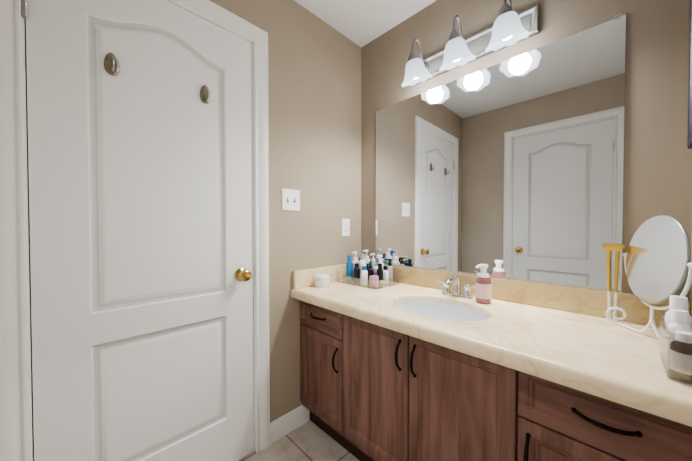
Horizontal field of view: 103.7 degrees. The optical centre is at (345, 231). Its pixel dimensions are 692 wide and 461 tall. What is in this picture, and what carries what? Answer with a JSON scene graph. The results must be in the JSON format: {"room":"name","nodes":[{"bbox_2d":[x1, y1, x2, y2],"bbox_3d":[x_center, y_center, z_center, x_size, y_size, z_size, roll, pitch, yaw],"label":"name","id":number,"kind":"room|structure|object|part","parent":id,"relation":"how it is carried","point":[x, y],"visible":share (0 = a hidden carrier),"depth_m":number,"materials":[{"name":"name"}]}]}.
{"room":"bathroom","nodes":[
{"label":"bathroom","id":0,"kind":"room"},
{"bbox_2d":[210,0,360,422],"bbox_3d":[-0.551,-0.083,1.327,1.960,2.385,0.100,-1,1,-45],"label":"wall","id":1,"kind":"structure","parent":0,"point":[314,85],"depth_m":1.55,"materials":[{"name":"beige paint"}]},
{"bbox_2d":[0,0,269,460],"bbox_3d":[-0.746,0.055,1.121,0.883,2.116,0.121,-1,1,-45],"label":"door frame","id":2,"kind":"structure","parent":1,"relation":"attached to","point":[14,416],"depth_m":0.82,"materials":[{"name":"white paint"}]},
{"bbox_2d":[21,0,253,460],"bbox_3d":[-0.710,0.092,1.082,0.734,2.030,0.100,-1,1,-45],"label":"bathroom door","id":3,"kind":"structure","parent":1,"relation":"in","point":[140,182],"depth_m":1.03,"materials":[{"name":"white paint"}]},
{"bbox_3d":[-0.472,0.205,1.297,0.096,0.064,0.065,-1,1,-45],"label":"knob","id":4,"kind":"part","parent":3,"relation":"part of","materials":[{"name":"gold metal"}]},
{"bbox_2d":[270,405,309,444],"bbox_3d":[-0.309,1.054,1.508,0.258,0.105,0.013,-1,1,-45],"label":"baseboard","id":5,"kind":"structure","parent":1,"relation":"attached to","point":[287,423],"depth_m":1.49,"materials":[{"name":"white paint"}]},
{"bbox_2d":[282,188,299,210],"bbox_3d":[-0.299,-0.176,1.495,0.116,0.117,0.016,-1,1,-45],"label":"switch plate","id":6,"kind":"object","parent":1,"relation":"attached to","point":[290,199],"visible":1,"depth_m":1.49,"materials":[{"name":"white plastic"}]},
{"bbox_2d":[342,219,349,235],"bbox_3d":[0.000,-0.029,1.802,0.072,0.117,0.008,-1,1,-45],"label":"electrical outlet plate","id":7,"kind":"object","parent":1,"relation":"attached to","point":[345,227],"visible":1,"depth_m":1.80,"materials":[{"name":"white plastic"}]},
{"bbox_2d":[293,264,689,326],"bbox_3d":[0.416,0.271,1.204,0.571,0.100,1.446,-1,1,-45],"label":"backsplash","id":8,"kind":"structure","parent":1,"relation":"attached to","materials":[{"name":"beige stone"}]},
{"bbox_2d":[239,420,359,460],"bbox_3d":[-0.003,1.148,0.799,1.960,0.060,1.650,-1,1,-45],"label":"floor","id":9,"kind":"structure","parent":0,"point":[309,440],"depth_m":1.38,"materials":[{"name":"beige tile"}]},
{"bbox_2d":[300,300,691,460],"bbox_3d":[0.420,0.741,1.216,0.563,0.741,1.448,-1,1,-45],"label":"bathroom vanity","id":10,"kind":"object","parent":9,"relation":"on","point":[416,364],"depth_m":0.96,"materials":[{"name":"brown wood"}]},
{"bbox_3d":[-0.156,0.444,1.413,0.034,0.013,0.124,-1,1,-45],"label":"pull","id":11,"kind":"part","parent":10,"relation":"part of","materials":[{"name":"black metal"}]},
{"bbox_3d":[-0.134,0.446,1.428,0.020,0.148,0.346,-1,1,-45],"label":"drawer","id":12,"kind":"part","parent":10,"relation":"part of","materials":[{"name":"brown wood"}]},
{"bbox_3d":[-0.134,0.746,1.433,0.020,0.442,0.346,-1,1,-45],"label":"door","id":13,"kind":"part","parent":10,"relation":"part of","materials":[{"name":"brown wood"}]},
{"bbox_3d":[-0.054,0.627,1.314,0.035,0.125,0.012,-1,1,-45],"label":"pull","id":14,"kind":"part","parent":10,"relation":"part of","materials":[{"name":"black metal"}]},
{"bbox_3d":[0.118,0.674,1.180,0.020,0.596,0.356,-1,1,-45],"label":"door","id":15,"kind":"part","parent":10,"relation":"part of","materials":[{"name":"brown wood"}]},
{"bbox_3d":[0.201,0.484,1.056,0.035,0.125,0.012,-1,1,-45],"label":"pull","id":16,"kind":"part","parent":10,"relation":"part of","materials":[{"name":"black metal"}]},
{"bbox_3d":[0.248,0.484,1.009,0.035,0.125,0.012,-1,1,-45],"label":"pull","id":17,"kind":"part","parent":10,"relation":"part of","materials":[{"name":"black metal"}]},
{"bbox_3d":[0.373,0.678,0.924,0.020,0.596,0.356,-1,1,-45],"label":"door","id":18,"kind":"part","parent":10,"relation":"part of","materials":[{"name":"brown wood"}]},
{"bbox_2d":[291,280,691,431],"bbox_3d":[0.412,0.346,1.201,0.583,0.050,1.446,-1,1,-45],"label":"countertop","id":19,"kind":"structure","parent":10,"relation":"on","point":[585,353],"depth_m":0.83,"materials":[{"name":"beige stone"}]},
{"bbox_2d":[315,274,329,287],"bbox_3d":[-0.137,0.282,1.570,0.086,0.065,0.086,-1,1,-45],"label":"candle jar","id":20,"kind":"object","parent":19,"relation":"on","point":[322,280],"visible":1,"depth_m":1.54,"materials":[{"name":"white wax"}]},
{"bbox_2d":[342,274,399,289],"bbox_3d":[0.149,0.291,1.662,0.225,0.045,0.275,-1,1,-45],"label":"tray","id":21,"kind":"object","parent":19,"relation":"on","point":[392,283],"visible":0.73,"depth_m":1.58,"materials":[{"name":"clear plastic"}]},
{"bbox_2d":[346,255,352,281],"bbox_3d":[0.022,0.227,1.676,0.042,0.165,0.042,-1,1,-45],"label":"toiletries","id":22,"kind":"object","parent":21,"relation":"on","point":[349,267],"visible":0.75,"depth_m":1.66,"materials":[{"name":"blue plastic"}]},
{"bbox_2d":[352,251,358,279],"bbox_3d":[0.056,0.216,1.710,0.056,0.185,0.044,-1,1,-45],"label":"toiletries","id":23,"kind":"object","parent":21,"relation":"on","point":[355,259],"visible":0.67,"depth_m":1.70,"materials":[{"name":"white plastic"}]},
{"bbox_2d":[354,263,359,283],"bbox_3d":[0.064,0.250,1.637,0.038,0.120,0.038,-1,1,-45],"label":"toiletries","id":24,"kind":"object","parent":21,"relation":"on","point":[356,273],"visible":0.88,"depth_m":1.62,"materials":[{"name":"black plastic"}]},
{"bbox_2d":[359,254,365,282],"bbox_3d":[0.101,0.222,1.670,0.046,0.175,0.046,-1,1,-45],"label":"toiletries","id":25,"kind":"object","parent":21,"relation":"on","point":[362,261],"visible":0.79,"depth_m":1.65,"materials":[{"name":"white plastic"}]},
{"bbox_2d":[361,266,367,285],"bbox_3d":[0.107,0.256,1.592,0.042,0.110,0.042,-1,1,-45],"label":"toiletries","id":26,"kind":"object","parent":21,"relation":"on","point":[364,273],"visible":0.81,"depth_m":1.57,"materials":[{"name":"white plastic"}]},
{"bbox_2d":[367,262,373,283],"bbox_3d":[0.142,0.245,1.624,0.048,0.131,0.040,-1,1,-45],"label":"toiletries","id":27,"kind":"object","parent":21,"relation":"on","point":[370,270],"visible":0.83,"depth_m":1.61,"materials":[{"name":"black plastic"}]},
{"bbox_2d":[370,253,376,269],"bbox_3d":[0.172,0.223,1.741,0.053,0.170,0.042,-1,1,-45],"label":"toiletries","id":28,"kind":"object","parent":21,"relation":"on","point":[373,261],"visible":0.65,"depth_m":1.73,"materials":[{"name":"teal plastic"}]},
{"bbox_2d":[369,275,378,286],"bbox_3d":[0.159,0.281,1.548,0.054,0.060,0.054,-1,1,-45],"label":"toiletries","id":29,"kind":"object","parent":21,"relation":"on","point":[374,278],"visible":0.77,"depth_m":1.53,"materials":[{"name":"pink plastic"}]},
{"bbox_2d":[373,266,377,274],"bbox_3d":[0.182,0.260,1.667,0.042,0.100,0.042,-1,1,-45],"label":"toiletries","id":30,"kind":"object","parent":21,"relation":"on","point":[375,268],"visible":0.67,"depth_m":1.65,"materials":[{"name":"purple plastic"}]},
{"bbox_2d":[377,263,382,285],"bbox_3d":[0.199,0.248,1.590,0.036,0.125,0.036,-1,1,-45],"label":"toiletries","id":31,"kind":"object","parent":21,"relation":"on","point":[380,272],"visible":0.85,"depth_m":1.58,"materials":[{"name":"black plastic"}]},
{"bbox_2d":[377,255,383,268],"bbox_3d":[0.215,0.226,1.700,0.049,0.165,0.040,-1,1,-45],"label":"toiletries","id":32,"kind":"object","parent":21,"relation":"on","point":[380,260],"visible":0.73,"depth_m":1.69,"materials":[{"name":"white plastic"}]},
{"bbox_2d":[383,266,388,283],"bbox_3d":[0.235,0.258,1.624,0.038,0.105,0.038,-1,1,-45],"label":"toiletries","id":33,"kind":"object","parent":21,"relation":"on","point":[385,274],"visible":0.79,"depth_m":1.61,"materials":[{"name":"white plastic"}]},
{"bbox_2d":[385,259,392,282],"bbox_3d":[0.265,0.237,1.659,0.039,0.146,0.042,-1,1,-45],"label":"toiletries","id":34,"kind":"object","parent":21,"relation":"on","point":[390,268],"visible":0.85,"depth_m":1.64,"materials":[{"name":"grey plastic"}]},
{"bbox_2d":[395,296,490,323],"bbox_3d":[0.397,0.424,1.176,0.341,0.154,0.451,-1,1,-45],"label":"sink","id":35,"kind":"object","parent":19,"relation":"in","point":[417,304],"depth_m":1.31,"materials":[{"name":"white ceramic"}]},
{"bbox_2d":[435,276,474,299],"bbox_3d":[0.521,0.268,1.320,0.163,0.101,0.214,-1,1,-45],"label":"faucet","id":36,"kind":"object","parent":19,"relation":"on","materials":[{"name":"silver metal"}]},
{"bbox_2d":[475,264,490,303],"bbox_3d":[0.622,0.234,1.232,0.072,0.173,0.065,-1,1,-45],"label":"soap dispenser","id":37,"kind":"object","parent":19,"relation":"on","point":[483,288],"visible":1,"depth_m":1.21,"materials":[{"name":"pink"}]},
{"bbox_2d":[602,244,624,321],"bbox_3d":[0.974,0.185,0.992,0.032,0.278,0.060,-1,1,-45],"label":"stand","id":38,"kind":"object","parent":19,"relation":"on","point":[616,248],"visible":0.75,"depth_m":0.99,"materials":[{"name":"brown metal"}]},
{"bbox_2d":[606,215,691,339],"bbox_3d":[0.934,0.138,0.836,0.074,0.378,0.306,0,1,14],"label":"makeup mirror","id":39,"kind":"object","parent":19,"relation":"on","point":[657,260],"visible":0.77,"depth_m":0.81,"materials":[{"name":"white plastic"}]},
{"bbox_3d":[0.943,0.084,0.833,0.252,0.270,0.115,-1,1,-45],"label":"glass","id":40,"kind":"part","parent":39,"relation":"part of","materials":[{"name":"white"}]},
{"bbox_2d":[659,315,691,384],"bbox_3d":[0.810,0.277,0.640,0.165,0.105,0.082,-1,1,-45],"label":"organizer","id":41,"kind":"object","parent":19,"relation":"on","point":[665,350],"visible":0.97,"depth_m":0.62,"materials":[{"name":"clear plastic"}]},
{"bbox_2d":[665,295,691,327],"bbox_3d":[0.826,0.243,0.676,0.044,0.165,0.044,-1,1,-45],"label":"bottle","id":42,"kind":"object","parent":41,"relation":"in","point":[678,302],"visible":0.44,"depth_m":0.67,"materials":[{"name":"white plastic"}]},
{"bbox_2d":[667,309,691,342],"bbox_3d":[0.792,0.256,0.645,0.040,0.140,0.040,-1,1,-45],"label":"bottle","id":43,"kind":"object","parent":41,"relation":"in","point":[680,319],"visible":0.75,"depth_m":0.64,"materials":[{"name":"white plastic"}]},
{"bbox_2d":[669,331,691,380],"bbox_3d":[0.761,0.277,0.612,0.043,0.100,0.043,-1,1,-45],"label":"bottle","id":44,"kind":"object","parent":41,"relation":"in","point":[688,358],"visible":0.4,"depth_m":0.60,"materials":[{"name":"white plastic"}]},
{"bbox_3d":[0.503,0.630,0.756,0.035,0.125,0.012,-1,1,-45],"label":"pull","id":45,"kind":"part","parent":10,"relation":"part of","materials":[{"name":"black metal"}]},
{"bbox_3d":[0.631,0.759,0.667,0.020,0.442,0.364,-1,1,-45],"label":"door","id":46,"kind":"part","parent":10,"relation":"part of","materials":[{"name":"brown wood"}]},
{"bbox_3d":[0.631,0.458,0.662,0.020,0.148,0.364,-1,1,-45],"label":"drawer","id":47,"kind":"part","parent":10,"relation":"part of","materials":[{"name":"brown wood"}]},
{"bbox_3d":[0.612,0.456,0.644,0.034,0.013,0.124,-1,1,-45],"label":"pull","id":48,"kind":"part","parent":10,"relation":"part of","materials":[{"name":"black metal"}]},
{"bbox_2d":[294,0,435,46],"bbox_3d":[-0.003,-1.297,0.759,1.960,0.060,1.650,-1,1,-45],"label":"ceiling","id":49,"kind":"structure","parent":0,"point":[361,23],"depth_m":1.59,"materials":[{"name":"white paint"}]},
{"bbox_2d":[361,0,691,300],"bbox_3d":[0.687,-0.085,1.398,0.109,2.385,1.550,-1,1,-45],"label":"wall","id":50,"kind":"structure","parent":0,"point":[512,168],"depth_m":1.19,"materials":[{"name":"beige paint"}]},
{"bbox_2d":[401,0,539,86],"bbox_3d":[0.548,-0.913,1.324,0.189,0.261,0.620,-1,1,-45],"label":"sconce","id":51,"kind":"object","parent":50,"relation":"attached to","point":[510,26],"visible":1,"depth_m":1.27,"materials":[{"name":"white glass"}]},
{"bbox_3d":[0.384,-0.855,1.471,0.163,0.138,0.173,-1,1,-45],"label":"lamp shade","id":52,"kind":"part","parent":51,"relation":"part of","materials":[{"name":"white glass"}]},
{"bbox_3d":[0.539,-0.852,1.316,0.163,0.138,0.173,-1,1,-45],"label":"lamp shade","id":53,"kind":"part","parent":51,"relation":"part of","materials":[{"name":"white glass"}]},
{"bbox_3d":[0.691,-0.849,1.164,0.163,0.138,0.173,-1,1,-45],"label":"lamp shade","id":54,"kind":"part","parent":51,"relation":"part of","materials":[{"name":"white glass"}]},
{"bbox_2d":[690,231,691,316],"bbox_3d":[0.509,-0.065,0.196,1.860,2.385,0.100,-1,1,-45],"label":"wall","id":55,"kind":"structure","parent":0,"point":[691,284],"depth_m":0.89,"materials":[{"name":"beige paint"}]},
{"bbox_2d":[687,0,691,148],"bbox_3d":[0.878,-0.647,0.641,0.545,0.785,0.020,-1,1,-45],"label":"picture frame","id":56,"kind":"object","parent":55,"relation":"attached to","point":[689,144],"visible":1,"depth_m":0.82,"materials":[{"name":"blue"}]}
]}

